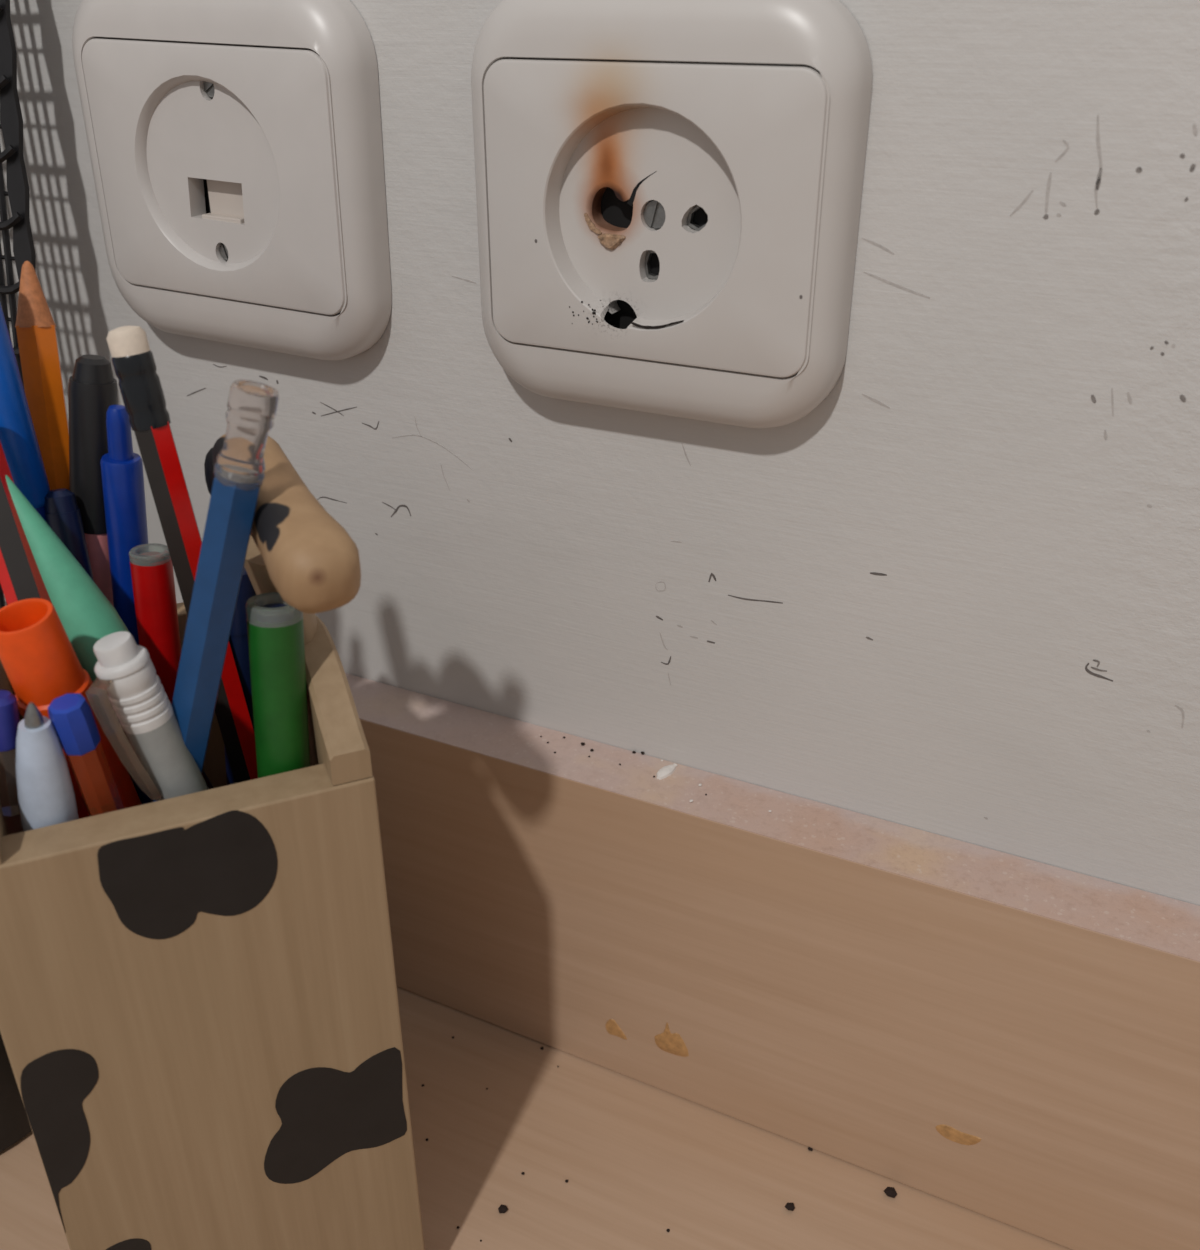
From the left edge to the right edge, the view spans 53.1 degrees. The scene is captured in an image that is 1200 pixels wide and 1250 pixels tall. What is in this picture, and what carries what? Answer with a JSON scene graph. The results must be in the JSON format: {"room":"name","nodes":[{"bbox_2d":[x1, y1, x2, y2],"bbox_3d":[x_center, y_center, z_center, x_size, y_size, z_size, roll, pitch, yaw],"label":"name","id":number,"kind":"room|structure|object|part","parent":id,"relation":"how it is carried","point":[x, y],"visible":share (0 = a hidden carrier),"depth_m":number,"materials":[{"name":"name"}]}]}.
{"room":"home office","nodes":[
{"label":"home office","id":0,"kind":"room"},
{"bbox_2d":[0,0,1199,905],"bbox_3d":[0.119,-0.168,0.185,1.800,0.850,0.080,13,30,23],"label":"wall","id":1,"kind":"structure","parent":0,"point":[956,595],"depth_m":0.25,"materials":[{"name":"white paint"}]},
{"bbox_2d":[72,0,391,359],"bbox_3d":[-0.086,-0.103,0.276,0.080,0.080,0.012,14,31,22],"label":"outlet plate","id":2,"kind":"object","parent":1,"relation":"attached to","point":[235,147],"visible":1,"depth_m":0.27,"materials":[{"name":"beige plastic"}]},
{"bbox_3d":[-0.087,-0.103,0.275,0.042,0.042,0.005,14,31,22],"label":"dish","id":3,"kind":"part","parent":2,"relation":"part of","materials":[{"name":"beige plastic"}]},
{"bbox_3d":[-0.086,-0.102,0.274,0.069,0.054,0.008,14,31,22],"label":"plate","id":4,"kind":"part","parent":2,"relation":"part of","materials":[{"name":"beige plastic"}]},
{"bbox_2d":[0,596,1199,1249],"bbox_3d":[-0.020,0.218,0.069,1.500,0.112,0.550,13,30,23],"label":"desk","id":5,"kind":"object","parent":1,"relation":"attached to","point":[721,987],"visible":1,"depth_m":0.29,"materials":[{"name":"brown wood"}]},
{"bbox_2d":[0,1033,31,1151],"bbox_3d":[-0.174,0.079,0.303,0.069,0.102,0.069,13,30,23],"label":"pen cup","id":6,"kind":"object","parent":5,"relation":"on","point":[14,1122],"visible":0.07,"depth_m":0.30,"materials":[{"name":"black metal"}]},
{"bbox_2d":[0,0,35,608],"bbox_3d":[-0.192,-0.071,0.323,0.118,0.349,0.054,13,30,23],"label":"mesh panel","id":7,"kind":"object","parent":5,"relation":"on","point":[11,120],"visible":0.2,"depth_m":0.28,"materials":[{"name":"black metal"}]},
{"bbox_2d":[0,434,424,1249],"bbox_3d":[-0.084,0.056,0.249,0.068,0.195,0.084,-12,30,-21],"label":"pencil holder","id":8,"kind":"object","parent":5,"relation":"on","point":[200,1025],"visible":0.84,"depth_m":0.21,"materials":[{"name":"brown wood"}]},
{"bbox_2d":[0,690,19,815],"bbox_3d":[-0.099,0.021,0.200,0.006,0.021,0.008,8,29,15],"label":"pen","id":9,"kind":"object","parent":8,"relation":"in","point":[9,713],"visible":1,"depth_m":0.20,"materials":[{"name":"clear plastic"}]},
{"bbox_3d":[-0.113,0.077,0.248,0.007,0.158,0.080,-11,30,-21],"label":"panel","id":10,"kind":"part","parent":8,"relation":"part of","materials":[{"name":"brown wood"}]},
{"bbox_2d":[0,304,49,522],"bbox_3d":[-0.103,0.017,0.243,0.009,0.178,0.034,-25,37,-38],"label":"pen","id":11,"kind":"object","parent":8,"relation":"in","point":[18,439],"visible":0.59,"depth_m":0.22,"materials":[{"name":"blue plastic"}]},
{"bbox_2d":[15,261,69,489],"bbox_3d":[-0.105,0.020,0.245,0.007,0.175,0.046,-3,28,-5],"label":"pencil","id":12,"kind":"object","parent":8,"relation":"in","point":[35,325],"visible":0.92,"depth_m":0.23,"materials":[{"name":"orange paint"}]},
{"bbox_2d":[0,442,88,818],"bbox_3d":[-0.097,0.010,0.214,0.007,0.091,0.051,-20,34,-32],"label":"pencil","id":13,"kind":"object","parent":8,"relation":"in","point":[20,576],"visible":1,"depth_m":0.21,"materials":[{"name":"red paint"}]},
{"bbox_2d":[16,702,78,831],"bbox_3d":[-0.094,0.037,0.205,0.012,0.057,0.009,10,29,17],"label":"pen","id":14,"kind":"object","parent":8,"relation":"in","point":[46,795],"visible":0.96,"depth_m":0.20,"materials":[{"name":"white plastic"}]},
{"bbox_2d":[21,1049,98,1230],"bbox_3d":[-0.094,0.093,0.216,0.013,0.044,0.001,-12,30,-21],"label":"spot","id":15,"kind":"object","parent":8,"relation":"attached to","point":[55,1085],"depth_m":0.21,"materials":[{"name":"black paint"}]},
{"bbox_2d":[0,598,141,818],"bbox_3d":[-0.087,0.066,0.245,0.012,0.166,0.037,17,32,29],"label":"marker","id":16,"kind":"object","parent":8,"relation":"in","point":[40,662],"visible":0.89,"depth_m":0.20,"materials":[{"name":"orange plastic"}]},
{"bbox_2d":[48,693,124,816],"bbox_3d":[-0.083,0.077,0.238,0.006,0.154,0.024,11,30,19],"label":"pen","id":17,"kind":"object","parent":8,"relation":"in","point":[70,714],"visible":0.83,"depth_m":0.20,"materials":[{"name":"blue plastic"}]},
{"bbox_2d":[45,488,133,784],"bbox_3d":[-0.096,0.059,0.252,0.006,0.173,0.041,-9,29,-17],"label":"pen","id":18,"kind":"object","parent":8,"relation":"in","point":[63,515],"visible":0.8,"depth_m":0.23,"materials":[{"name":"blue plastic"}]},
{"bbox_2d":[68,354,117,606],"bbox_3d":[-0.105,0.012,0.249,0.031,0.135,0.009,-16,32,-27],"label":"pen","id":19,"kind":"object","parent":8,"relation":"in","point":[92,388],"visible":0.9,"depth_m":0.23,"materials":[{"name":"black plastic"}]},
{"bbox_2d":[5,475,213,788],"bbox_3d":[-0.080,0.029,0.229,0.054,0.118,0.011,10,29,18],"label":"paintbrush","id":20,"kind":"object","parent":8,"relation":"in","point":[86,615],"visible":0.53,"depth_m":0.21,"materials":[{"name":"green plastic"}]},
{"bbox_3d":[-0.096,-0.006,0.217,0.011,0.048,0.011,-11,22,34],"label":"handle","id":21,"kind":"part","parent":20,"relation":"part of","materials":[{"name":"green paint"}]},
{"bbox_3d":[-0.100,0.062,0.292,0.052,0.144,0.006,-11,30,-21],"label":"panel","id":22,"kind":"part","parent":8,"relation":"part of","materials":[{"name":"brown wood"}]},
{"bbox_2d":[100,405,153,804],"bbox_3d":[-0.099,0.039,0.262,0.025,0.178,0.007,-1,28,-2],"label":"pen","id":23,"kind":"object","parent":8,"relation":"in","point":[122,474],"visible":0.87,"depth_m":0.23,"materials":[{"name":"blue plastic"}]},
{"bbox_2d":[106,1238,150,1249],"bbox_3d":[-0.092,0.123,0.233,0.009,0.009,0.001,-12,30,-21],"label":"spot","id":24,"kind":"object","parent":8,"relation":"attached to","point":[130,1244],"depth_m":0.23,"materials":[{"name":"black paint"}]},
{"bbox_2d":[86,631,208,800],"bbox_3d":[-0.072,0.037,0.216,0.025,0.081,0.011,-9,29,-16],"label":"pen","id":25,"kind":"object","parent":8,"relation":"in","point":[157,757],"visible":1,"depth_m":0.20,"materials":[{"name":"grey plastic"}]},
{"bbox_2d":[129,543,180,704],"bbox_3d":[-0.090,0.060,0.261,0.008,0.163,0.021,24,36,38],"label":"marker","id":26,"kind":"object","parent":8,"relation":"in","point":[151,566],"visible":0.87,"depth_m":0.23,"materials":[{"name":"red plastic"}]},
{"bbox_2d":[106,326,257,782],"bbox_3d":[-0.069,0.028,0.237,0.034,0.171,0.007,18,33,30],"label":"pencil","id":27,"kind":"object","parent":8,"relation":"in","point":[133,362],"visible":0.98,"depth_m":0.21,"materials":[{"name":"red paint"}]},
{"bbox_2d":[97,810,277,938],"bbox_3d":[-0.069,0.042,0.202,0.028,0.023,0.001,-11,30,-20],"label":"spot","id":28,"kind":"object","parent":8,"relation":"on","point":[157,884],"depth_m":0.20,"materials":[{"name":"black paint"}]},
{"bbox_3d":[-0.071,0.094,0.233,0.066,0.142,0.008,-11,30,-21],"label":"panel","id":29,"kind":"part","parent":8,"relation":"part of","materials":[{"name":"brown wood"}]},
{"bbox_2d":[154,380,278,801],"bbox_3d":[-0.076,0.031,0.215,0.054,0.150,0.008,-5,28,-10],"label":"pencil","id":30,"kind":"object","parent":8,"relation":"in","point":[239,468],"visible":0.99,"depth_m":0.19,"materials":[{"name":"blue paint"}]},
{"bbox_2d":[224,567,255,784],"bbox_3d":[-0.074,0.062,0.258,0.022,0.161,0.008,-21,34,-34],"label":"marker","id":31,"kind":"object","parent":8,"relation":"in","point":[238,639],"visible":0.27,"depth_m":0.23,"materials":[{"name":"blue plastic"}]},
{"bbox_2d":[246,592,309,777],"bbox_3d":[-0.057,0.017,0.214,0.009,0.047,0.015,10,29,17],"label":"marker","id":32,"kind":"object","parent":8,"relation":"in","point":[275,628],"visible":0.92,"depth_m":0.21,"materials":[{"name":"green plastic"}]},
{"bbox_2d":[264,1047,406,1183],"bbox_3d":[-0.053,0.098,0.239,0.029,0.030,0.001,-12,30,-21],"label":"spot","id":33,"kind":"object","parent":8,"relation":"attached to","point":[326,1114],"depth_m":0.24,"materials":[{"name":"black paint"}]},
{"bbox_3d":[-0.059,0.066,0.269,0.007,0.158,0.080,-11,30,-21],"label":"panel","id":34,"kind":"part","parent":8,"relation":"part of","materials":[{"name":"brown wood"}]},
{"bbox_2d":[498,1204,507,1212],"bbox_3d":[-0.024,0.142,0.292,0.002,0.001,0.002,13,30,23],"label":"crumb","id":35,"kind":"object","parent":5,"relation":"on","point":[502,1209],"visible":1,"depth_m":0.29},
{"bbox_2d":[656,765,675,779],"bbox_3d":[0.016,0.035,0.294,0.003,0.001,0.007,13,30,23],"label":"flake","id":36,"kind":"object","parent":5,"relation":"on","point":[666,771],"visible":1,"depth_m":0.29,"materials":[{"name":"white paint"}]},
{"bbox_3d":[0.098,0.098,0.276,1.500,0.093,0.018,13,30,23],"label":"upstand panel","id":37,"kind":"part","parent":5,"relation":"part of","materials":[{"name":"brown wood"}]},
{"bbox_2d":[785,1203,794,1210],"bbox_3d":[0.046,0.142,0.293,0.002,0.002,0.002,21,34,34],"label":"crumb","id":38,"kind":"object","parent":5,"relation":"on","point":[789,1206],"visible":1,"depth_m":0.29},
{"bbox_2d":[884,1187,896,1197],"bbox_3d":[0.072,0.140,0.296,0.003,0.002,0.003,-12,30,-21],"label":"crumb","id":39,"kind":"object","parent":5,"relation":"on","point":[889,1191],"visible":1,"depth_m":0.30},
{"bbox_2d":[471,0,872,427],"bbox_3d":[0.010,-0.080,0.234,0.079,0.080,0.012,13,30,23],"label":"power socket","id":40,"kind":"object","parent":1,"relation":"attached to","point":[669,192],"visible":1,"depth_m":0.23,"materials":[{"name":"beige plastic"}]},
{"bbox_3d":[0.010,-0.079,0.233,0.069,0.054,0.008,13,30,23],"label":"plate","id":41,"kind":"part","parent":40,"relation":"part of","materials":[{"name":"beige plastic"}]}
]}

